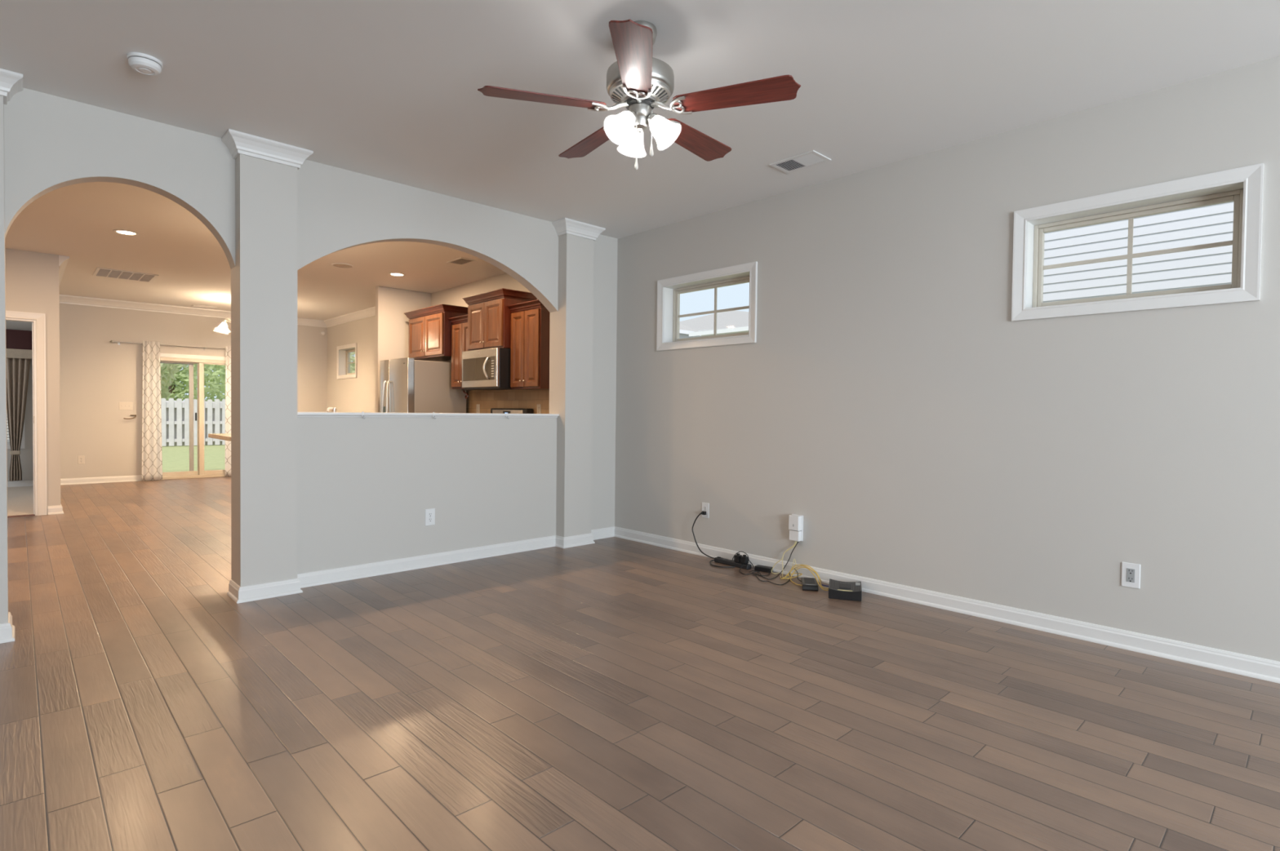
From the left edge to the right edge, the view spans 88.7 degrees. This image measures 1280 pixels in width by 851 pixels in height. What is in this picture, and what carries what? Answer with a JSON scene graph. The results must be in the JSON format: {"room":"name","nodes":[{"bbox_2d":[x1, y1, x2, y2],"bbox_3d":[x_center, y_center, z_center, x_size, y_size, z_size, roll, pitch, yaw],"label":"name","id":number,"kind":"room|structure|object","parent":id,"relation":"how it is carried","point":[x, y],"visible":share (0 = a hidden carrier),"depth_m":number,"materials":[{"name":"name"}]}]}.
{"room":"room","nodes":[
{"label":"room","id":0,"kind":"room"},
{"bbox_2d":[4,248,44,313],"bbox_3d":[-7.566,-0.421,5.711,3.515,2.745,0.120,-1,2,-44],"label":"wall","id":1,"kind":"structure","parent":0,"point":[24,270],"depth_m":6.76,"materials":[{"name":"grey paint"}]},
{"bbox_2d":[5,311,46,517],"bbox_3d":[-6.624,-0.113,6.604,0.941,2.112,0.142,-1,2,-44],"label":"door frame","id":2,"kind":"structure","parent":1,"relation":"attached to","point":[37,320],"depth_m":6.85,"materials":[{"name":"white paint"}]},
{"bbox_2d":[43,253,60,515],"bbox_3d":[-7.362,-0.470,8.133,0.120,2.745,3.350,-1,2,-44],"label":"wall","id":3,"kind":"structure","parent":0,"point":[51,291],"depth_m":6.92,"materials":[{"name":"grey paint"}]},
{"bbox_2d":[48,475,142,515],"bbox_3d":[-6.977,0.854,8.525,1.065,0.090,3.408,0,2,-42],"label":"baseboard","id":4,"kind":"structure","parent":3,"relation":"attached to","point":[58,509],"depth_m":9.71,"materials":[{"name":"white paint"}]},
{"bbox_2d":[5,302,327,481],"bbox_3d":[-8.401,-0.511,9.566,7.220,2.745,0.160,-1,2,-44],"label":"wall","id":5,"kind":"structure","parent":0,"point":[96,374],"depth_m":9.89,"materials":[{"name":"grey paint"}]},
{"bbox_2d":[6,422,24,448],"bbox_3d":[-9.013,-0.407,8.941,0.890,1.470,0.128,-1,2,-44],"label":"window","id":6,"kind":"structure","parent":5,"relation":"in","point":[22,446],"depth_m":9.20,"materials":[{"name":"white paint"}]},
{"bbox_2d":[6,413,9,441],"bbox_3d":[-8.998,-0.407,8.925,0.680,1.260,0.040,-1,2,-44],"label":"window blind","id":7,"kind":"object","parent":6,"relation":"attached to","point":[7,431],"visible":0.06,"depth_m":9.12,"materials":[{"name":"white"}]},
{"bbox_2d":[5,328,31,359],"bbox_3d":[-8.920,-1.124,8.826,1.155,0.390,0.167,-1,2,-44],"label":"window valance","id":8,"kind":"object","parent":5,"relation":"attached to","point":[18,343],"visible":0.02,"depth_m":9.04,"materials":[{"name":"red"}]},
{"bbox_2d":[6,358,31,481],"bbox_3d":[-8.643,-0.082,9.098,0.280,1.700,0.075,-1,2,-44],"label":"drape","id":9,"kind":"object","parent":8,"relation":"hanging from","point":[18,370],"visible":0.98,"depth_m":9.09,"materials":[{"name":"grey fabric"}]},
{"bbox_2d":[7,480,33,487],"bbox_3d":[-9.717,0.831,8.202,3.215,0.090,0.024,-1,2,-44],"label":"baseboard","id":10,"kind":"structure","parent":5,"relation":"attached to","point":[18,483],"depth_m":9.18,"materials":[{"name":"white paint"}]},
{"bbox_2d":[77,455,84,464],"bbox_3d":[-8.228,0.507,9.647,0.076,0.122,0.008,-1,2,-44],"label":"wall outlet","id":11,"kind":"object","parent":5,"relation":"attached to","point":[81,460],"visible":1,"depth_m":9.65,"materials":[{"name":"beige plastic"}]},
{"bbox_2d":[119,402,132,409],"bbox_3d":[-7.838,-0.296,9.988,0.164,0.118,0.016,-1,2,-44],"label":"light switch","id":12,"kind":"object","parent":5,"relation":"attached to","point":[122,406],"visible":1,"depth_m":9.99,"materials":[{"name":"beige plastic"}]},
{"bbox_2d":[123,414,136,419],"bbox_3d":[-7.790,-0.130,10.007,0.162,0.067,0.063,-1,2,-44],"label":"towel hook","id":13,"kind":"object","parent":5,"relation":"attached to","point":[135,415],"visible":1,"depth_m":10.03,"materials":[{"name":"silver metal"}]},
{"bbox_2d":[109,340,225,350],"bbox_3d":[-7.203,-1.254,10.507,2.038,0.058,0.094,-1,2,-44],"label":"curtain rod","id":14,"kind":"object","parent":5,"relation":"attached to","point":[110,341],"visible":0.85,"depth_m":10.30,"materials":[{"name":"silver metal"}]},
{"bbox_2d":[141,341,162,480],"bbox_3d":[-7.545,-0.225,10.128,0.261,2.152,0.027,-1,2,-44],"label":"sheer curtain","id":15,"kind":"object","parent":14,"relation":"hanging from","point":[152,452],"visible":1,"depth_m":10.13,"materials":[{"name":"white fabric"}]},
{"bbox_2d":[225,346,231,476],"bbox_3d":[-6.730,-0.232,10.903,0.308,2.152,0.027,-1,2,-44],"label":"sheer curtain","id":16,"kind":"object","parent":14,"relation":"hanging from","point":[228,349],"visible":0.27,"depth_m":10.83,"materials":[{"name":"white fabric"}]},
{"bbox_2d":[141,352,225,479],"bbox_3d":[-7.176,-0.144,10.704,1.560,1.990,0.138,-1,2,-44],"label":"door","id":17,"kind":"structure","parent":5,"relation":"in","point":[167,358],"depth_m":10.66,"materials":[{"name":"white paint"}]},
{"bbox_2d":[0,88,617,623],"bbox_3d":[-2.581,-0.325,3.809,6.715,2.745,0.230,-1,2,-44],"label":"wall","id":18,"kind":"structure","parent":0,"point":[308,495],"depth_m":4.34,"materials":[{"name":"grey paint"}]},
{"bbox_2d":[0,612,14,644],"bbox_3d":[-4.083,1.015,2.406,2.587,0.090,0.254,-1,2,-44],"label":"baseboard","id":19,"kind":"structure","parent":18,"relation":"attached to","point":[7,629],"depth_m":3.20,"materials":[{"name":"white paint"}]},
{"bbox_2d":[0,68,22,105],"bbox_3d":[-3.195,-1.636,3.056,0.463,0.104,0.185,-1,2,-44],"label":"trim","id":20,"kind":"structure","parent":18,"relation":"attached to","point":[11,82],"depth_m":3.14,"materials":[{"name":"white paint"}]},
{"bbox_2d":[221,128,313,170],"bbox_3d":[-2.245,-1.644,3.959,0.451,0.104,0.185,-1,2,-44],"label":"trim","id":21,"kind":"structure","parent":18,"relation":"attached to","point":[237,143],"depth_m":3.89,"materials":[{"name":"white paint"}]},
{"bbox_2d":[226,526,614,604],"bbox_3d":[-1.344,0.991,5.011,3.082,0.090,0.254,-1,2,-44],"label":"baseboard","id":22,"kind":"structure","parent":18,"relation":"attached to","point":[238,594],"depth_m":4.66,"materials":[{"name":"white paint"}]},
{"bbox_2d":[297,412,559,417],"bbox_3d":[-1.500,-0.077,4.922,2.112,0.034,0.170,-1,2,-44],"label":"trim","id":23,"kind":"structure","parent":18,"relation":"attached to","point":[300,415],"depth_m":4.71,"materials":[{"name":"white paint"}]},
{"bbox_2d":[425,508,435,525],"bbox_3d":[-1.544,0.674,4.822,0.076,0.122,0.008,-1,2,-44],"label":"wall outlet","id":24,"kind":"object","parent":18,"relation":"attached to","point":[429,513],"visible":1,"depth_m":4.82,"materials":[{"name":"white plastic"}]},
{"bbox_2d":[427,512,432,521],"bbox_3d":[-1.543,0.674,4.820,0.033,0.064,0.003,-1,2,-44],"label":"receptacle","id":25,"kind":"object","parent":24,"relation":"attached to","point":[429,514],"depth_m":4.82,"materials":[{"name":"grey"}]},
{"bbox_2d":[551,217,605,240],"bbox_3d":[-0.521,-1.659,5.599,0.435,0.104,0.185,-1,2,-44],"label":"trim","id":26,"kind":"structure","parent":18,"relation":"attached to","point":[563,226],"depth_m":5.52,"materials":[{"name":"white paint"}]},
{"bbox_2d":[375,286,431,413],"bbox_3d":[-3.168,-0.436,8.777,0.725,2.745,0.100,-1,2,-44],"label":"wall","id":27,"kind":"structure","parent":0,"point":[392,325],"depth_m":8.60,"materials":[{"name":"grey paint"}]},
{"bbox_2d":[327,273,549,413],"bbox_3d":[-2.965,-0.443,9.219,0.202,2.745,8.140,-1,2,-44],"label":"wall","id":28,"kind":"structure","parent":0,"point":[357,394],"depth_m":10.46,"materials":[{"name":"grey paint"}]},
{"bbox_2d":[58,255,375,327],"bbox_3d":[-5.691,-1.788,9.198,3.785,0.114,4.050,-1,2,-44],"label":"trim","id":29,"kind":"structure","parent":28,"relation":"attached to","point":[63,260],"depth_m":10.30,"materials":[{"name":"white paint"}]},
{"bbox_2d":[337,342,357,379],"bbox_3d":[-4.973,-1.097,11.305,0.188,0.578,0.908,-1,2,-44],"label":"window","id":30,"kind":"structure","parent":28,"relation":"in","point":[343,352],"depth_m":11.53,"materials":[{"name":"white paint"}]},
{"bbox_2d":[404,304,467,361],"bbox_3d":[-2.541,-1.149,8.302,0.462,0.605,1.064,-1,2,-44],"label":"upper cabinet","id":31,"kind":"object","parent":28,"relation":"attached to","point":[430,327],"visible":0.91,"depth_m":8.04,"materials":[{"name":"brown wood"}]},
{"bbox_2d":[448,315,469,399],"bbox_3d":[-1.985,-0.797,7.793,0.362,0.966,0.556,-1,2,-44],"label":"upper cabinet","id":32,"kind":"object","parent":28,"relation":"attached to","point":[460,324],"depth_m":7.76,"materials":[{"name":"brown wood"}]},
{"bbox_2d":[476,404,479,413],"bbox_3d":[-1.989,-0.200,8.043,0.008,0.122,0.076,-1,2,-44],"label":"wall outlet","id":33,"kind":"object","parent":28,"relation":"attached to","point":[477,405],"visible":0.97,"depth_m":8.03,"materials":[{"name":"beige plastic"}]},
{"bbox_2d":[462,288,537,351],"bbox_3d":[-1.563,-1.134,7.281,0.452,0.610,0.852,-1,2,-44],"label":"upper cabinet","id":34,"kind":"object","parent":28,"relation":"attached to","point":[489,316],"visible":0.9,"depth_m":7.05,"materials":[{"name":"brown wood"}]},
{"bbox_2d":[462,347,515,390],"bbox_3d":[-1.601,-0.613,7.261,0.541,0.425,0.746,-1,2,-44],"label":"microwave","id":35,"kind":"object","parent":34,"relation":"attached to","point":[488,369],"visible":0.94,"depth_m":6.99,"materials":[{"name":"silver metal"}]},
{"bbox_2d":[506,299,550,390],"bbox_3d":[-1.070,-0.819,6.832,0.362,0.880,0.592,-1,2,-44],"label":"upper cabinet","id":36,"kind":"object","parent":28,"relation":"attached to","point":[530,320],"visible":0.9,"depth_m":6.67,"materials":[{"name":"brown wood"}]},
{"bbox_2d":[537,404,541,413],"bbox_3d":[-1.096,-0.170,7.105,0.008,0.122,0.076,-1,2,-44],"label":"wall outlet","id":37,"kind":"object","parent":28,"relation":"attached to","point":[539,406],"visible":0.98,"depth_m":7.10,"materials":[{"name":"beige plastic"}]},
{"bbox_2d":[0,476,1279,850],"bbox_3d":[-2.372,1.115,3.301,7.700,0.132,17.300,-1,2,-44],"label":"floor","id":38,"kind":"structure","parent":0,"point":[612,694],"depth_m":2.50,"materials":[{"name":"brown wood"}]},
{"bbox_2d":[208,433,231,441],"bbox_3d":[-3.081,0.538,6.164,1.475,0.910,1.050,-1,2,-44],"label":"kitchen island","id":39,"kind":"object","parent":38,"relation":"on","point":[226,437],"visible":0.12,"depth_m":5.74,"materials":[{"name":"stone"}]},
{"bbox_2d":[326,407,336,412],"bbox_3d":[-2.961,-0.047,6.294,0.099,0.256,0.055,-1,2,-44],"label":"faucet","id":40,"kind":"object","parent":39,"relation":"on","point":[333,409],"visible":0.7,"depth_m":6.29,"materials":[{"name":"silver metal"}]},
{"bbox_2d":[379,357,466,413],"bbox_3d":[-2.739,0.076,8.170,0.828,1.757,0.805,-1,2,-44],"label":"refrigerator","id":41,"kind":"object","parent":38,"relation":"on","point":[407,384],"visible":0.36,"depth_m":7.85,"materials":[{"name":"silver metal"}]},
{"bbox_2d":[490,408,533,413],"bbox_3d":[-1.659,0.387,7.239,0.630,1.158,0.755,-1,2,-44],"label":"range","id":42,"kind":"object","parent":38,"relation":"on","point":[493,411],"visible":0.07,"depth_m":7.33,"materials":[{"name":"silver metal"}]},
{"bbox_2d":[709,560,734,568],"bbox_3d":[0.596,1.050,4.966,0.118,0.015,0.253,0,1,-30],"label":"cable loop","id":43,"kind":"object","parent":38,"relation":"on","point":[711,560],"visible":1,"depth_m":4.89,"materials":[{"name":"black rubber"}]},
{"bbox_2d":[714,556,751,569],"bbox_3d":[0.701,1.040,4.967,0.052,0.040,0.330,0,2,-41],"label":"power strip","id":44,"kind":"object","parent":38,"relation":"on","point":[720,560],"visible":0.97,"depth_m":4.94,"materials":[{"name":"grey plastic"}]},
{"bbox_2d":[733,553,742,562],"bbox_3d":[0.738,0.994,4.924,0.044,0.064,0.048,-1,2,-44],"label":"plug adapter","id":45,"kind":"object","parent":44,"relation":"attached to","point":[737,556],"visible":0.86,"depth_m":4.91,"materials":[{"name":"black plastic"}]},
{"bbox_2d":[740,555,748,564],"bbox_3d":[0.779,0.995,4.881,0.044,0.064,0.048,-1,2,-44],"label":"plug adapter","id":46,"kind":"object","parent":44,"relation":"attached to","point":[744,559],"visible":0.97,"depth_m":4.87,"materials":[{"name":"black plastic"}]},
{"bbox_2d":[732,551,754,568],"bbox_3d":[0.761,0.990,4.837,0.151,0.130,0.120,1,1,16],"label":"cable","id":47,"kind":"object","parent":38,"relation":"on","point":[738,552],"visible":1,"depth_m":4.83,"materials":[{"name":"black rubber"}]},
{"bbox_2d":[749,570,769,576],"bbox_3d":[0.850,1.058,4.702,0.135,0.015,0.152,-1,2,-44],"label":"cable tangle","id":48,"kind":"object","parent":38,"relation":"on","point":[751,571],"visible":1,"depth_m":4.69,"materials":[{"name":"black rubber"}]},
{"bbox_2d":[754,564,773,573],"bbox_3d":[0.906,1.049,4.796,0.126,0.034,0.056,1,1,35],"label":"power adapter","id":49,"kind":"object","parent":38,"relation":"on","point":[758,568],"visible":0.99,"depth_m":4.77,"materials":[{"name":"black plastic"}]},
{"bbox_2d":[738,542,798,579],"bbox_3d":[0.892,0.938,4.660,0.422,0.262,0.207,1,1,31],"label":"cable","id":50,"kind":"object","parent":38,"relation":"on","point":[797,542],"visible":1,"depth_m":4.67,"materials":[{"name":"black rubber"}]},
{"bbox_2d":[755,568,801,585],"bbox_3d":[0.961,1.040,4.522,0.276,0.062,0.250,1,1,-2],"label":"cable","id":51,"kind":"object","parent":38,"relation":"on","point":[794,569],"visible":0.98,"depth_m":4.49,"materials":[{"name":"black rubber"}]},
{"bbox_2d":[782,541,797,577],"bbox_3d":[1.034,0.940,4.638,0.111,0.263,0.117,-1,2,-44],"label":"cable","id":52,"kind":"object","parent":38,"relation":"on","point":[797,541],"visible":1,"depth_m":4.67,"materials":[{"name":"beige plastic"}]},
{"bbox_2d":[780,573,802,579],"bbox_3d":[1.054,1.050,4.584,0.150,0.040,0.078,1,1,1],"label":"cable","id":53,"kind":"object","parent":38,"relation":"on","point":[793,573],"visible":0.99,"depth_m":4.56,"materials":[{"name":"yellow plastic"}]},
{"bbox_2d":[783,564,821,582],"bbox_3d":[1.138,1.021,4.556,0.260,0.102,0.070,1,1,27],"label":"cable","id":54,"kind":"object","parent":38,"relation":"on","point":[796,565],"visible":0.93,"depth_m":4.55,"materials":[{"name":"yellow plastic"}]},
{"bbox_2d":[782,565,828,589],"bbox_3d":[1.152,1.027,4.453,0.127,0.093,0.416,0,1,-33],"label":"cable","id":55,"kind":"object","parent":38,"relation":"on","point":[799,566],"visible":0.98,"depth_m":4.50,"materials":[{"name":"yellow plastic"}]},
{"bbox_2d":[800,577,817,591],"bbox_3d":[1.134,1.058,4.385,0.100,0.038,0.238,1,1,12],"label":"modem","id":56,"kind":"object","parent":38,"relation":"on","point":[807,584],"visible":0.91,"depth_m":4.31,"materials":[{"name":"black plastic"}]},
{"bbox_2d":[790,567,828,591],"bbox_3d":[1.122,1.030,4.410,0.134,0.090,0.383,0,1,-11],"label":"cable","id":57,"kind":"object","parent":38,"relation":"on","point":[799,567],"visible":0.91,"depth_m":4.46,"materials":[{"name":"yellow plastic"}]},
{"bbox_2d":[828,578,862,601],"bbox_3d":[1.312,1.051,4.191,0.198,0.066,0.250,1,1,18],"label":"router","id":58,"kind":"object","parent":38,"relation":"on","point":[848,591],"visible":1,"depth_m":4.09,"materials":[{"name":"black plastic"}]},
{"bbox_2d":[0,0,1279,320],"bbox_3d":[-2.434,-1.779,2.978,8.400,0.200,18.550,-1,2,-44],"label":"ceiling","id":59,"kind":"structure","parent":0,"point":[387,90],"depth_m":3.19,"materials":[{"name":"white paint"}]},
{"bbox_2d":[92,267,158,282],"bbox_3d":[-6.239,-1.821,7.945,0.575,0.008,0.630,-1,2,-44],"label":"ceiling vent","id":60,"kind":"object","parent":59,"relation":"in","point":[100,272],"visible":1,"depth_m":7.92,"materials":[{"name":"white metal"}]},
{"bbox_2d":[112,229,138,235],"bbox_3d":[-4.694,-1.763,5.985,0.188,0.008,0.188,-1,2,-44],"label":"recessed light","id":61,"kind":"object","parent":59,"relation":"in","point":[117,231],"visible":1,"depth_m":5.97,"materials":[{"name":"white paint"}]},
{"bbox_2d":[126,52,163,75],"bbox_3d":[-2.271,-1.651,3.006,0.134,0.052,0.134,-1,2,-44],"label":"smoke detector","id":62,"kind":"object","parent":59,"relation":"attached to","point":[144,64],"visible":1,"depth_m":2.97,"materials":[{"name":"white plastic"}]},
{"bbox_2d":[191,305,217,309],"bbox_3d":[-6.908,-1.880,10.378,0.320,0.008,0.200,-1,2,-44],"label":"ceiling vent","id":63,"kind":"object","parent":59,"relation":"in","point":[197,306],"visible":1,"depth_m":10.38,"materials":[{"name":"white metal"}]},
{"bbox_2d":[213,318,231,334],"bbox_3d":[-5.861,-1.603,9.682,0.770,0.510,0.774,-1,2,-44],"label":"chandelier","id":64,"kind":"object","parent":59,"relation":"hanging from","point":[222,328],"visible":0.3,"depth_m":9.43,"materials":[{"name":"white glass"}]},
{"bbox_2d":[331,262,353,268],"bbox_3d":[-3.294,-1.773,7.262,0.224,0.010,0.224,-1,2,-44],"label":"ceiling speaker","id":65,"kind":"object","parent":59,"relation":"attached to","point":[335,264],"visible":1,"depth_m":7.26,"materials":[{"name":"white paint"}]},
{"bbox_2d":[388,272,404,276],"bbox_3d":[-2.862,-1.778,7.714,0.188,0.008,0.188,-1,2,-44],"label":"recessed light","id":66,"kind":"object","parent":59,"relation":"in","point":[397,274],"visible":1,"depth_m":7.70,"materials":[{"name":"white paint"}]},
{"bbox_2d":[446,257,477,265],"bbox_3d":[-1.904,-1.753,6.998,0.190,0.008,0.320,-1,2,-44],"label":"ceiling vent","id":67,"kind":"object","parent":59,"relation":"in","point":[460,261],"visible":1,"depth_m":6.99,"materials":[{"name":"white metal"}]},
{"bbox_2d":[477,19,800,170],"bbox_3d":[0.007,-1.353,2.774,1.236,0.589,1.243,-1,2,-44],"label":"ceiling fan","id":68,"kind":"object","parent":59,"relation":"hanging from","point":[639,82],"visible":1,"depth_m":2.64,"materials":[{"name":"brown wood"}]},
{"bbox_2d":[609,80,670,108],"bbox_3d":[0.000,-1.366,2.732,0.254,0.031,0.254,-1,2,-44],"label":"vent","id":69,"kind":"object","parent":68,"relation":"attached to","point":[660,93],"depth_m":2.68,"materials":[{"name":"silver metal"}]},
{"bbox_2d":[768,150,831,173],"bbox_3d":[1.010,-1.660,4.132,0.210,0.008,0.320,-1,2,-44],"label":"ceiling vent","id":70,"kind":"object","parent":59,"relation":"in","point":[811,158],"visible":1,"depth_m":4.12,"materials":[{"name":"white metal"}]},
{"bbox_2d":[614,56,1279,662],"bbox_3d":[2.925,-0.244,2.886,0.190,2.745,9.160,-1,2,-44],"label":"wall","id":71,"kind":"structure","parent":0,"point":[888,397],"depth_m":3.76,"materials":[{"name":"grey paint"}]},
{"bbox_2d":[692,511,714,559],"bbox_3d":[0.527,0.864,5.211,0.073,0.347,0.266,0,2,-38],"label":"power cable","id":72,"kind":"object","parent":71,"relation":"attached to","point":[704,513],"visible":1,"depth_m":5.25,"materials":[{"name":"black rubber"}]},
{"bbox_2d":[701,502,709,518],"bbox_3d":[0.525,0.683,5.273,0.008,0.122,0.076,-1,2,-44],"label":"wall outlet","id":73,"kind":"object","parent":71,"relation":"attached to","point":[705,506],"visible":1,"depth_m":5.26,"materials":[{"name":"white plastic"}]},
{"bbox_2d":[656,261,757,351],"bbox_3d":[0.571,-0.934,5.326,0.188,0.603,1.038,-1,2,-44],"label":"window","id":74,"kind":"structure","parent":71,"relation":"in","point":[668,290],"depth_m":5.37,"materials":[{"name":"white paint"}]},
{"bbox_2d":[788,514,803,542],"bbox_3d":[1.100,0.725,4.634,0.056,0.182,0.090,-1,2,-44],"label":"box","id":75,"kind":"object","parent":71,"relation":"attached to","point":[795,522],"visible":1,"depth_m":4.61,"materials":[{"name":"white plastic"}]},
{"bbox_2d":[771,541,795,574],"bbox_3d":[1.021,0.938,4.682,0.185,0.262,0.042,2,2,39],"label":"cable","id":76,"kind":"object","parent":75,"relation":"attached to","point":[795,541],"visible":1,"depth_m":4.70,"materials":[{"name":"beige plastic"}]},
{"bbox_2d":[614,526,1279,684],"bbox_3d":[2.877,1.085,2.793,0.024,0.090,9.030,-1,2,-44],"label":"baseboard","id":77,"kind":"structure","parent":71,"relation":"attached to","point":[1257,668],"depth_m":3.59,"materials":[{"name":"white paint"}]},
{"bbox_2d":[1120,562,1140,589],"bbox_3d":[2.442,0.746,3.260,0.008,0.122,0.076,-1,2,-44],"label":"wall outlet","id":78,"kind":"object","parent":71,"relation":"attached to","point":[1131,572],"visible":1,"depth_m":3.26,"materials":[{"name":"white plastic"}]},
{"bbox_2d":[1126,568,1134,582],"bbox_3d":[2.440,0.746,3.258,0.003,0.067,0.033,-1,2,-44],"label":"receptacle","id":79,"kind":"object","parent":78,"relation":"attached to","point":[1130,571],"depth_m":3.26,"materials":[{"name":"grey plastic"}]},
{"bbox_2d":[1011,163,1263,321],"bbox_3d":[2.474,-0.871,3.327,0.188,0.603,1.000,-1,2,-44],"label":"window","id":80,"kind":"structure","parent":71,"relation":"in","point":[1242,186],"depth_m":3.25,"materials":[{"name":"white paint"}]},
{"label":"outside","id":81,"kind":"structure","parent":0,"visible":0},
{"bbox_2d":[161,444,225,472],"bbox_3d":[-17.909,0.506,33.338,100.000,0.300,47.050,-1,2,-44],"label":"ground","id":82,"kind":"structure","parent":81,"point":[175,458],"depth_m":16.02,"materials":[{"name":"green plant"}]},
{"bbox_2d":[6,398,225,446],"bbox_3d":[-13.571,-0.121,21.664,15.400,1.500,0.130,-1,2,-44],"label":"wooden fence","id":83,"kind":"object","parent":82,"relation":"on","point":[175,414],"visible":0.1,"depth_m":20.81,"materials":[{"name":"white wood"}]},
{"bbox_2d":[160,363,186,400],"bbox_3d":[-17.987,-1.853,22.211,4.677,4.900,4.423,-1,2,-44],"label":"leafy tree","id":84,"kind":"object","parent":82,"relation":"on","point":[171,369],"visible":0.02,"depth_m":23.32,"materials":[{"name":"green plant"}]},
{"bbox_2d":[160,363,225,401],"bbox_3d":[-21.175,-3.319,29.159,6.372,7.461,5.627,0,1,-14],"label":"leafy tree","id":85,"kind":"object","parent":82,"relation":"on","point":[175,389],"visible":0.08,"depth_m":29.44,"materials":[{"name":"green plant"}]},
{"bbox_2d":[185,364,225,401],"bbox_3d":[-16.004,-2.852,27.574,5.281,6.772,5.617,-1,2,-44],"label":"leafy tree","id":86,"kind":"object","parent":82,"relation":"on","point":[214,389],"visible":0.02,"depth_m":25.85,"materials":[{"name":"green plant"}]},
{"bbox_2d":[350,351,355,373],"bbox_3d":[-13.652,-3.062,32.288,4.323,6.987,6.225,1,1,20],"label":"leafy tree","id":87,"kind":"object","parent":82,"relation":"on","point":[352,358],"visible":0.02,"depth_m":30.57,"materials":[{"name":"green plant"}]},
{"bbox_2d":[679,324,701,338],"bbox_3d":[-4.064,-3.162,30.069,10.300,7.520,9.400,-1,2,-44],"label":"neighbor house","id":88,"kind":"structure","parent":82,"relation":"on","point":[684,331],"depth_m":29.71,"materials":[{"name":"white"}]},
{"bbox_2d":[680,311,748,337],"bbox_3d":[10.810,-3.618,47.799,23.100,8.020,18.200,-1,2,-44],"label":"neighbor house","id":89,"kind":"structure","parent":82,"relation":"on","point":[730,318],"depth_m":40.25,"materials":[{"name":"white"}]},
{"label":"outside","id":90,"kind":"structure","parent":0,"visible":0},
{"bbox_3d":[29.261,1.406,16.118,55.400,0.280,42.950,-1,2,-44],"label":"ground","id":91,"kind":"structure","parent":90,"visible":0},
{"bbox_2d":[688,324,748,337],"bbox_3d":[8.635,-1.918,26.452,9.700,5.470,9.200,-1,2,-44],"label":"neighbor house","id":92,"kind":"structure","parent":91,"relation":"on","point":[742,328],"depth_m":25.34,"materials":[{"name":"white"}]},
{"bbox_2d":[1043,201,1233,302],"bbox_3d":[6.414,-1.607,6.881,4.200,5.620,8.000,-1,2,-44],"label":"house","id":93,"kind":"structure","parent":91,"relation":"on","point":[1213,224],"depth_m":6.02,"materials":[{"name":"white plastic"}]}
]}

